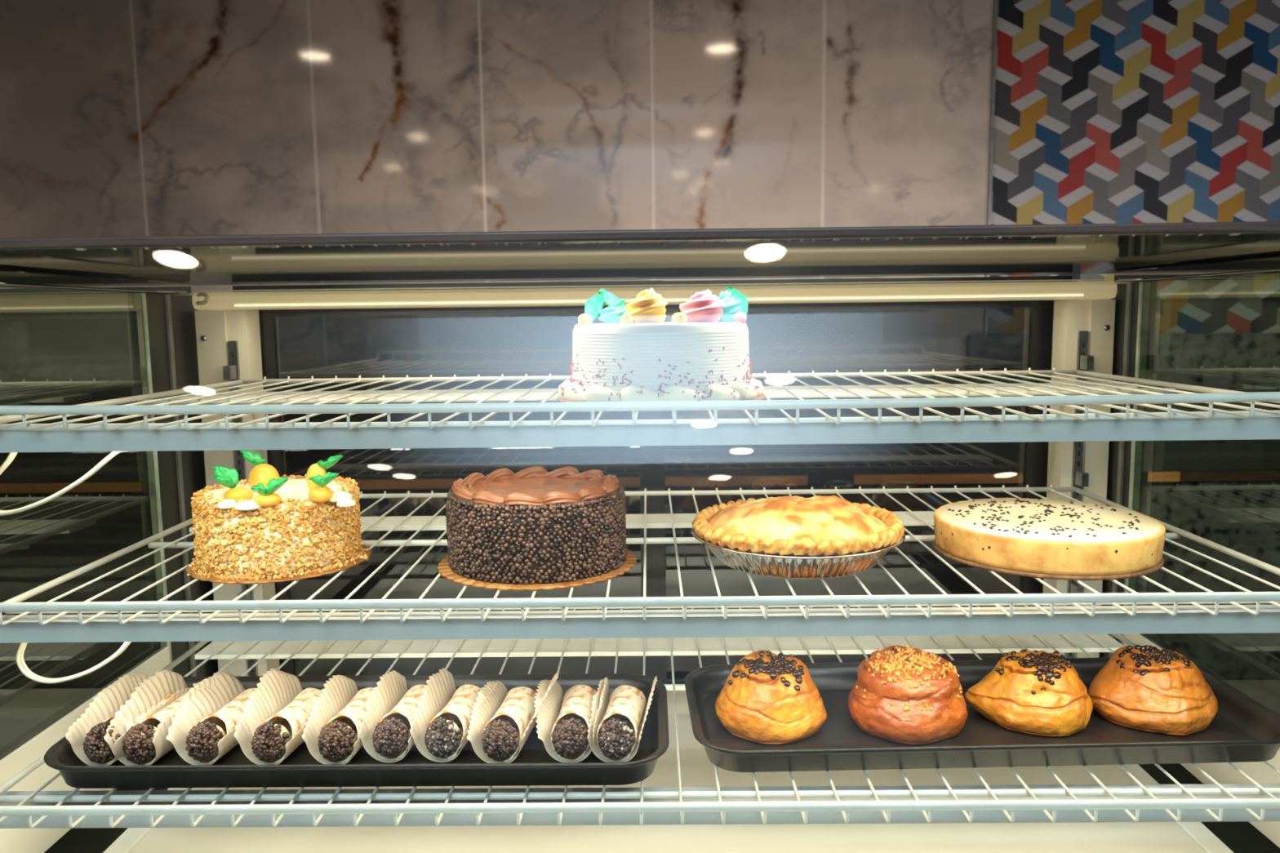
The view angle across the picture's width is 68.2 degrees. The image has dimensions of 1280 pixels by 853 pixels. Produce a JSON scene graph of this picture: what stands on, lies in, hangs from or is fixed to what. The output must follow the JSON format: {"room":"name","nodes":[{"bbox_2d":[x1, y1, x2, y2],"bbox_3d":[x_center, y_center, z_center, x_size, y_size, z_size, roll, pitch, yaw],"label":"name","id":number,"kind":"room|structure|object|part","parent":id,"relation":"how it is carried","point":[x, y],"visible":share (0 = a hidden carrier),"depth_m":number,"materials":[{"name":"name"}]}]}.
{"room":"food shop","nodes":[
{"label":"food shop","id":0,"kind":"room"},
{"bbox_2d":[0,0,993,386],"bbox_3d":[-1.149,-0.982,2.918,4.454,1.700,0.001,-1,7,1],"label":"wall","id":1,"kind":"structure","parent":0,"point":[118,117],"depth_m":2.92,"materials":[{"name":"stone"}]},
{"bbox_2d":[16,38,1279,386],"bbox_3d":[0.131,-0.505,3.013,7.000,2.700,0.096,-1,7,1],"label":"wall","id":2,"kind":"structure","parent":0,"point":[1142,38],"depth_m":2.97,"materials":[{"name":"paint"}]},
{"bbox_2d":[985,0,998,276],"bbox_3d":[1.077,-1.005,2.885,0.010,1.700,0.012,-1,7,1],"label":"trim","id":3,"kind":"structure","parent":2,"relation":"attached to","point":[995,2],"depth_m":2.89,"materials":[{"name":"metal"}]},
{"bbox_2d":[989,0,1279,333],"bbox_3d":[2.342,-1.073,2.869,2.522,1.570,0.001,-1,7,1],"label":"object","id":4,"kind":"object","parent":2,"relation":"attached to","point":[1225,63],"visible":0.72,"depth_m":2.90,"materials":[{"name":"multicoloured tile"}]},
{"bbox_2d":[44,763,1279,852],"bbox_3d":[0.096,1.444,-1.594,7.000,0.100,9.700,-1,7,1],"label":"floor","id":5,"kind":"structure","parent":0,"point":[1238,837],"depth_m":2.20,"materials":[{"name":"tile"}]},
{"bbox_2d":[0,221,1279,852],"bbox_3d":[0.023,0.430,1.115,1.530,1.246,0.946,-1,7,1],"label":"display case","id":6,"kind":"object","parent":5,"relation":"on","point":[175,344],"visible":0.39,"depth_m":1.43,"materials":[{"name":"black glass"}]},
{"bbox_3d":[-0.686,0.203,1.008,0.008,0.700,0.660,-1,7,1],"label":"glass","id":7,"kind":"part","parent":6,"relation":"part of","materials":[{"name":"clear glass"}]},
{"bbox_3d":[-0.691,0.151,1.453,0.020,0.700,0.224,-1,7,1],"label":"corner panel","id":8,"kind":"part","parent":6,"relation":"part of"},
{"bbox_3d":[-0.679,0.156,1.407,0.004,0.700,0.010,-1,7,1],"label":"corner trim","id":9,"kind":"part","parent":6,"relation":"part of","materials":[{"name":"metal"}]},
{"bbox_3d":[-0.297,0.127,1.528,0.676,0.710,0.016,-1,7,1],"label":"sliding door","id":10,"kind":"part","parent":6,"relation":"part of","materials":[{"name":"clear glass"}]},
{"bbox_3d":[-0.287,0.127,1.528,0.576,0.611,0.004,-1,7,1],"label":"door pane","id":11,"kind":"part","parent":6,"relation":"part of","materials":[{"name":"clear glass"}]},
{"bbox_2d":[0,355,1279,453],"bbox_3d":[0.013,-0.039,1.127,1.310,0.052,0.609,-1,7,1],"label":"wire shelf","id":12,"kind":"object","parent":6,"relation":"attached to","point":[24,436],"visible":0.91,"depth_m":0.85,"materials":[{"name":"metal"}]},
{"bbox_2d":[0,451,126,515],"bbox_3d":[-0.553,0.052,0.896,0.156,0.067,0.012,0,7,3],"label":"power cord","id":13,"kind":"object","parent":12,"relation":"hanging from","point":[11,455],"visible":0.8,"depth_m":0.90,"materials":[{"name":"white plastic"}]},
{"bbox_3d":[-0.611,-0.038,1.130,0.007,0.019,0.598,-1,7,1],"label":"rail","id":14,"kind":"part","parent":12,"relation":"part of","materials":[{"name":"white metal"}]},
{"bbox_3d":[0.012,-0.019,0.827,1.260,0.011,0.008,-1,7,1],"label":"rail","id":15,"kind":"part","parent":12,"relation":"part of","materials":[{"name":"white metal"}]},
{"bbox_3d":[0.013,-0.005,0.892,1.260,0.009,0.007,-1,7,1],"label":"cross rod","id":16,"kind":"part","parent":12,"relation":"part of","materials":[{"name":"white metal"}]},
{"bbox_3d":[0.016,-0.036,1.150,1.260,0.007,0.007,-1,7,1],"label":"cross rod","id":17,"kind":"part","parent":12,"relation":"part of","materials":[{"name":"white metal"}]},
{"bbox_3d":[0.026,-0.075,1.424,1.260,0.007,0.007,-1,7,1],"label":"rail","id":18,"kind":"part","parent":12,"relation":"part of","materials":[{"name":"white metal"}]},
{"bbox_2d":[555,285,766,402],"bbox_3d":[0.022,-0.093,1.041,0.231,0.124,0.231,-1,7,1],"label":"birthday cake","id":19,"kind":"object","parent":12,"relation":"on","point":[701,354],"visible":1,"depth_m":0.96,"materials":[{"name":"white food"}]},
{"bbox_3d":[0.649,-0.052,1.115,0.007,0.019,0.598,-1,7,1],"label":"rail","id":20,"kind":"part","parent":12,"relation":"part of","materials":[{"name":"white metal"}]},
{"bbox_2d":[0,471,1279,643],"bbox_3d":[0.015,0.137,1.141,1.310,0.052,0.622,-1,7,1],"label":"wire shelf","id":21,"kind":"object","parent":6,"relation":"attached to","point":[24,628],"visible":0.65,"depth_m":0.86,"materials":[{"name":"metal"}]},
{"bbox_2d":[15,641,131,684],"bbox_3d":[-0.542,0.222,0.915,0.129,0.058,0.014,0,7,3],"label":"power cord","id":22,"kind":"object","parent":21,"relation":"hanging from","point":[21,664],"visible":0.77,"depth_m":0.92,"materials":[{"name":"white plastic"}]},
{"bbox_3d":[-0.606,0.138,1.137,0.007,0.019,0.599,-1,7,0],"label":"rail","id":23,"kind":"part","parent":21,"relation":"part of","materials":[{"name":"white metal"}]},
{"bbox_2d":[185,449,371,584],"bbox_3d":[-0.395,0.090,1.050,0.206,0.121,0.193,-1,7,1],"label":"cake","id":24,"kind":"object","parent":21,"relation":"on","point":[268,527],"visible":1,"depth_m":0.98,"materials":[{"name":"food"}]},
{"bbox_2d":[437,466,636,591],"bbox_3d":[-0.112,0.102,1.026,0.216,0.094,0.216,-5,8,-32],"label":"chocolate cake","id":25,"kind":"object","parent":21,"relation":"on","point":[535,528],"visible":1,"depth_m":0.95,"materials":[{"name":"brown food"}]},
{"bbox_3d":[0.022,0.155,0.834,1.260,0.008,0.008,-1,7,1],"label":"rail","id":26,"kind":"part","parent":21,"relation":"part of","materials":[{"name":"white metal"}]},
{"bbox_3d":[0.023,0.170,0.899,1.260,0.007,0.007,-1,7,1],"label":"cross rod","id":27,"kind":"part","parent":21,"relation":"part of","materials":[{"name":"white metal"}]},
{"bbox_3d":[0.025,0.140,1.157,1.260,0.007,0.007,-1,7,1],"label":"cross rod","id":28,"kind":"part","parent":21,"relation":"part of","materials":[{"name":"white metal"}]},
{"bbox_3d":[0.026,0.101,1.432,1.260,0.007,0.007,-1,7,1],"label":"rail","id":29,"kind":"part","parent":21,"relation":"part of","materials":[{"name":"white metal"}]},
{"bbox_2d":[691,495,905,579],"bbox_3d":[0.171,0.110,1.030,0.229,0.070,0.229,-5,8,-35],"label":"pie","id":30,"kind":"object","parent":21,"relation":"on","point":[817,536],"visible":1,"depth_m":0.96,"materials":[{"name":"food"}]},
{"bbox_2d":[933,497,1165,580],"bbox_3d":[0.450,0.119,1.052,0.236,0.040,0.236,-2,7,-11],"label":"cheesecake","id":31,"kind":"object","parent":21,"relation":"on","point":[1037,538],"visible":1,"depth_m":0.98,"materials":[{"name":"beige food"}]},
{"bbox_3d":[0.654,0.124,1.122,0.007,0.019,0.599,-1,7,0],"label":"rail","id":32,"kind":"part","parent":21,"relation":"part of","materials":[{"name":"white metal"}]},
{"bbox_2d":[0,582,1279,828],"bbox_3d":[0.017,0.312,1.146,1.310,0.052,0.653,-1,7,1],"label":"wire shelf","id":33,"kind":"object","parent":6,"relation":"attached to","point":[1215,802],"visible":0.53,"depth_m":0.89,"materials":[{"name":"metal"}]},
{"bbox_3d":[-0.607,0.313,1.143,0.007,0.019,0.630,-1,7,1],"label":"rail","id":34,"kind":"part","parent":33,"relation":"part of","materials":[{"name":"white metal"}]},
{"bbox_2d":[44,673,669,788],"bbox_3d":[-0.273,0.317,0.990,0.605,0.030,0.224,-1,7,1],"label":"serving tray","id":35,"kind":"object","parent":33,"relation":"on","point":[533,766],"visible":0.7,"depth_m":0.89,"materials":[{"name":"black plastic"}]},
{"bbox_2d":[65,673,192,765],"bbox_3d":[-0.531,0.301,0.990,0.066,0.058,0.135,0,7,10],"label":"paper liner","id":36,"kind":"object","parent":35,"relation":"on","point":[108,702],"visible":0.46,"depth_m":0.98,"materials":[{"name":"white paper"}]},
{"bbox_2d":[82,692,173,765],"bbox_3d":[-0.526,0.310,0.985,0.041,0.041,0.127,0,7,10],"label":"cannoli","id":37,"kind":"object","parent":36,"relation":"in","point":[98,751],"visible":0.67,"depth_m":0.93,"materials":[{"name":"brown food"}]},
{"bbox_2d":[103,669,215,765],"bbox_3d":[-0.496,0.299,0.988,0.067,0.062,0.135,0,7,8],"label":"paper liner","id":38,"kind":"object","parent":35,"relation":"on","point":[150,692],"visible":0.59,"depth_m":0.98,"materials":[{"name":"white paper"}]},
{"bbox_2d":[122,690,188,765],"bbox_3d":[-0.488,0.310,0.982,0.041,0.041,0.127,0,7,8],"label":"cannoli","id":39,"kind":"object","parent":38,"relation":"in","point":[138,747],"visible":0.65,"depth_m":0.93,"materials":[{"name":"brown food"}]},
{"bbox_2d":[165,671,245,765],"bbox_3d":[-0.436,0.301,0.990,0.078,0.057,0.137,0,7,9],"label":"paper liner","id":40,"kind":"object","parent":35,"relation":"on","point":[206,702],"visible":0.47,"depth_m":0.97,"materials":[{"name":"white paper"}]},
{"bbox_2d":[185,688,255,764],"bbox_3d":[-0.426,0.308,0.984,0.041,0.041,0.128,0,7,9],"label":"cannoli","id":41,"kind":"object","parent":40,"relation":"in","point":[202,742],"visible":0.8,"depth_m":0.94,"materials":[{"name":"beige food"}]},
{"bbox_2d":[233,668,306,764],"bbox_3d":[-0.368,0.296,0.988,0.068,0.065,0.134,0,7,8],"label":"paper liner","id":42,"kind":"object","parent":35,"relation":"on","point":[277,689],"visible":0.49,"depth_m":0.98,"materials":[{"name":"white paper"}]},
{"bbox_2d":[250,687,322,764],"bbox_3d":[-0.361,0.308,0.983,0.041,0.041,0.127,0,7,8],"label":"cannoli","id":43,"kind":"object","parent":42,"relation":"in","point":[270,739],"visible":0.81,"depth_m":0.94,"materials":[{"name":"beige food"}]},
{"bbox_2d":[302,675,386,764],"bbox_3d":[-0.302,0.299,0.987,0.065,0.057,0.135,0,7,6],"label":"paper liner","id":44,"kind":"object","parent":35,"relation":"on","point":[340,691],"visible":0.52,"depth_m":0.98,"materials":[{"name":"white paper"}]},
{"bbox_2d":[317,687,373,764],"bbox_3d":[-0.297,0.307,0.982,0.041,0.041,0.127,0,7,6],"label":"cannoli","id":45,"kind":"object","parent":44,"relation":"in","point":[337,739],"visible":0.78,"depth_m":0.94,"materials":[{"name":"brown food"}]},
{"bbox_2d":[357,670,439,763],"bbox_3d":[-0.247,0.297,0.993,0.064,0.059,0.136,0,7,7],"label":"paper liner","id":46,"kind":"object","parent":35,"relation":"on","point":[392,687],"visible":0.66,"depth_m":0.98,"materials":[{"name":"white paper"}]},
{"bbox_2d":[372,684,426,760],"bbox_3d":[-0.244,0.306,0.988,0.041,0.041,0.128,0,7,7],"label":"cannoli","id":47,"kind":"object","parent":46,"relation":"in","point":[391,735],"visible":0.78,"depth_m":0.94,"materials":[{"name":"brown food"}]},
{"bbox_2d":[409,667,500,762],"bbox_3d":[-0.193,0.297,0.993,0.067,0.058,0.135,0,7,8],"label":"paper liner","id":48,"kind":"object","parent":35,"relation":"on","point":[442,684],"visible":0.55,"depth_m":0.98,"materials":[{"name":"white paper"}]},
{"bbox_2d":[424,684,480,759],"bbox_3d":[-0.191,0.305,0.988,0.041,0.041,0.127,0,7,8],"label":"cannoli","id":49,"kind":"object","parent":48,"relation":"in","point":[444,734],"visible":0.86,"depth_m":0.94,"materials":[{"name":"beige food"}]},
{"bbox_2d":[466,672,559,763],"bbox_3d":[-0.130,0.296,0.984,0.084,0.060,0.134,0,7,8],"label":"paper liner","id":50,"kind":"object","parent":35,"relation":"on","point":[495,700],"visible":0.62,"depth_m":0.97,"materials":[{"name":"white paper"}]},
{"bbox_2d":[481,686,537,763],"bbox_3d":[-0.133,0.306,0.980,0.041,0.041,0.127,0,7,8],"label":"cannoli","id":51,"kind":"object","parent":50,"relation":"in","point":[501,736],"visible":0.94,"depth_m":0.94,"materials":[{"name":"beige food"}]},
{"bbox_2d":[533,677,608,763],"bbox_3d":[-0.073,0.300,0.988,0.074,0.051,0.135,0,7,4],"label":"paper liner","id":52,"kind":"object","parent":35,"relation":"on","point":[548,714],"visible":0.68,"depth_m":0.97,"materials":[{"name":"white paper"}]},
{"bbox_2d":[551,684,596,760],"bbox_3d":[-0.067,0.304,0.982,0.041,0.041,0.128,0,7,4],"label":"cannoli","id":53,"kind":"object","parent":52,"relation":"in","point":[569,734],"visible":0.94,"depth_m":0.94,"materials":[{"name":"beige food"}]},
{"bbox_2d":[587,675,657,762],"bbox_3d":[-0.016,0.299,0.984,0.065,0.052,0.137,0,7,7],"label":"paper liner","id":54,"kind":"object","parent":35,"relation":"on","point":[595,703],"visible":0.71,"depth_m":0.97,"materials":[{"name":"white paper"}]},
{"bbox_2d":[596,684,646,761],"bbox_3d":[-0.019,0.304,0.980,0.041,0.041,0.127,0,7,7],"label":"cannoli","id":55,"kind":"object","parent":54,"relation":"in","point":[617,732],"visible":1,"depth_m":0.95,"materials":[{"name":"beige food"}]},
{"bbox_3d":[0.019,0.332,0.824,1.260,0.008,0.008,-1,7,1],"label":"rail","id":56,"kind":"part","parent":33,"relation":"part of","materials":[{"name":"white metal"}]},
{"bbox_3d":[0.020,0.347,0.889,1.260,0.007,0.007,-1,7,1],"label":"cross rod","id":57,"kind":"part","parent":33,"relation":"part of","materials":[{"name":"white metal"}]},
{"bbox_3d":[0.023,0.317,1.147,1.260,0.007,0.007,-1,7,1],"label":"cross rod","id":58,"kind":"part","parent":33,"relation":"part of","materials":[{"name":"white metal"}]},
{"bbox_3d":[0.652,0.300,1.127,0.007,0.019,0.630,-1,7,1],"label":"rail","id":59,"kind":"part","parent":33,"relation":"part of","materials":[{"name":"white metal"}]},
{"bbox_3d":[0.016,-0.193,1.124,1.530,0.007,0.782,-1,7,1],"label":"panel","id":60,"kind":"part","parent":6,"relation":"part of","materials":[{"name":"black metal"}]},
{"bbox_2d":[191,279,1116,310],"bbox_3d":[0.018,-0.199,1.429,1.374,0.029,0.084,-1,7,1],"label":"light fixture","id":61,"kind":"object","parent":6,"relation":"attached to","point":[1046,291],"visible":0.97,"depth_m":1.41,"materials":[{"name":"beige metal"}]},
{"bbox_3d":[0.333,0.117,1.541,0.584,0.611,0.004,-1,7,1],"label":"door pane","id":62,"kind":"part","parent":6,"relation":"part of","materials":[{"name":"clear glass"}]},
{"bbox_3d":[0.343,0.118,1.541,0.684,0.710,0.016,-1,7,1],"label":"sliding door","id":63,"kind":"part","parent":6,"relation":"part of","materials":[{"name":"clear glass"}]},
{"bbox_2d":[684,657,1279,772],"bbox_3d":[0.350,0.306,1.014,0.598,0.030,0.226,-1,7,-1],"label":"serving tray","id":64,"kind":"object","parent":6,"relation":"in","point":[1242,730],"visible":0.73,"depth_m":0.96,"materials":[{"name":"black plastic"}]},
{"bbox_2d":[715,649,826,744],"bbox_3d":[0.139,0.282,1.013,0.116,0.075,0.113,-1,7,1],"label":"bun","id":65,"kind":"object","parent":64,"relation":"on","point":[767,697],"visible":1,"depth_m":0.97,"materials":[{"name":"food"}]},
{"bbox_2d":[847,644,967,745],"bbox_3d":[0.285,0.280,1.010,0.125,0.078,0.123,-1,7,1],"label":"bun","id":66,"kind":"object","parent":64,"relation":"on","point":[908,695],"visible":1,"depth_m":0.97,"materials":[{"name":"orange food"}]},
{"bbox_2d":[964,648,1093,737],"bbox_3d":[0.426,0.280,1.021,0.117,0.071,0.116,-6,9,-39],"label":"bun","id":67,"kind":"object","parent":64,"relation":"on","point":[1041,693],"visible":1,"depth_m":0.98,"materials":[{"name":"food"}]},
{"bbox_2d":[1087,644,1217,735],"bbox_3d":[0.551,0.277,1.025,0.129,0.072,0.120,-1,7,1],"label":"bun","id":68,"kind":"object","parent":64,"relation":"on","point":[1146,688],"visible":1,"depth_m":0.99,"materials":[{"name":"orange food"}]},
{"bbox_3d":[0.716,0.138,1.415,0.004,0.700,0.010,-1,7,1],"label":"corner trim","id":69,"kind":"part","parent":6,"relation":"part of","materials":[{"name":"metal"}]},
{"bbox_3d":[0.729,0.133,1.464,0.020,0.700,0.168,-1,7,1],"label":"corner panel","id":70,"kind":"part","parent":6,"relation":"part of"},
{"bbox_3d":[0.714,0.185,1.018,0.008,0.700,0.716,-1,7,1],"label":"glass","id":71,"kind":"part","parent":6,"relation":"part of","materials":[{"name":"clear glass"}]},
{"bbox_2d":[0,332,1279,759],"bbox_3d":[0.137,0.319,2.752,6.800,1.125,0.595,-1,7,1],"label":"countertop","id":72,"kind":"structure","parent":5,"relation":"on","point":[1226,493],"depth_m":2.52,"materials":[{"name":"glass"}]}
]}

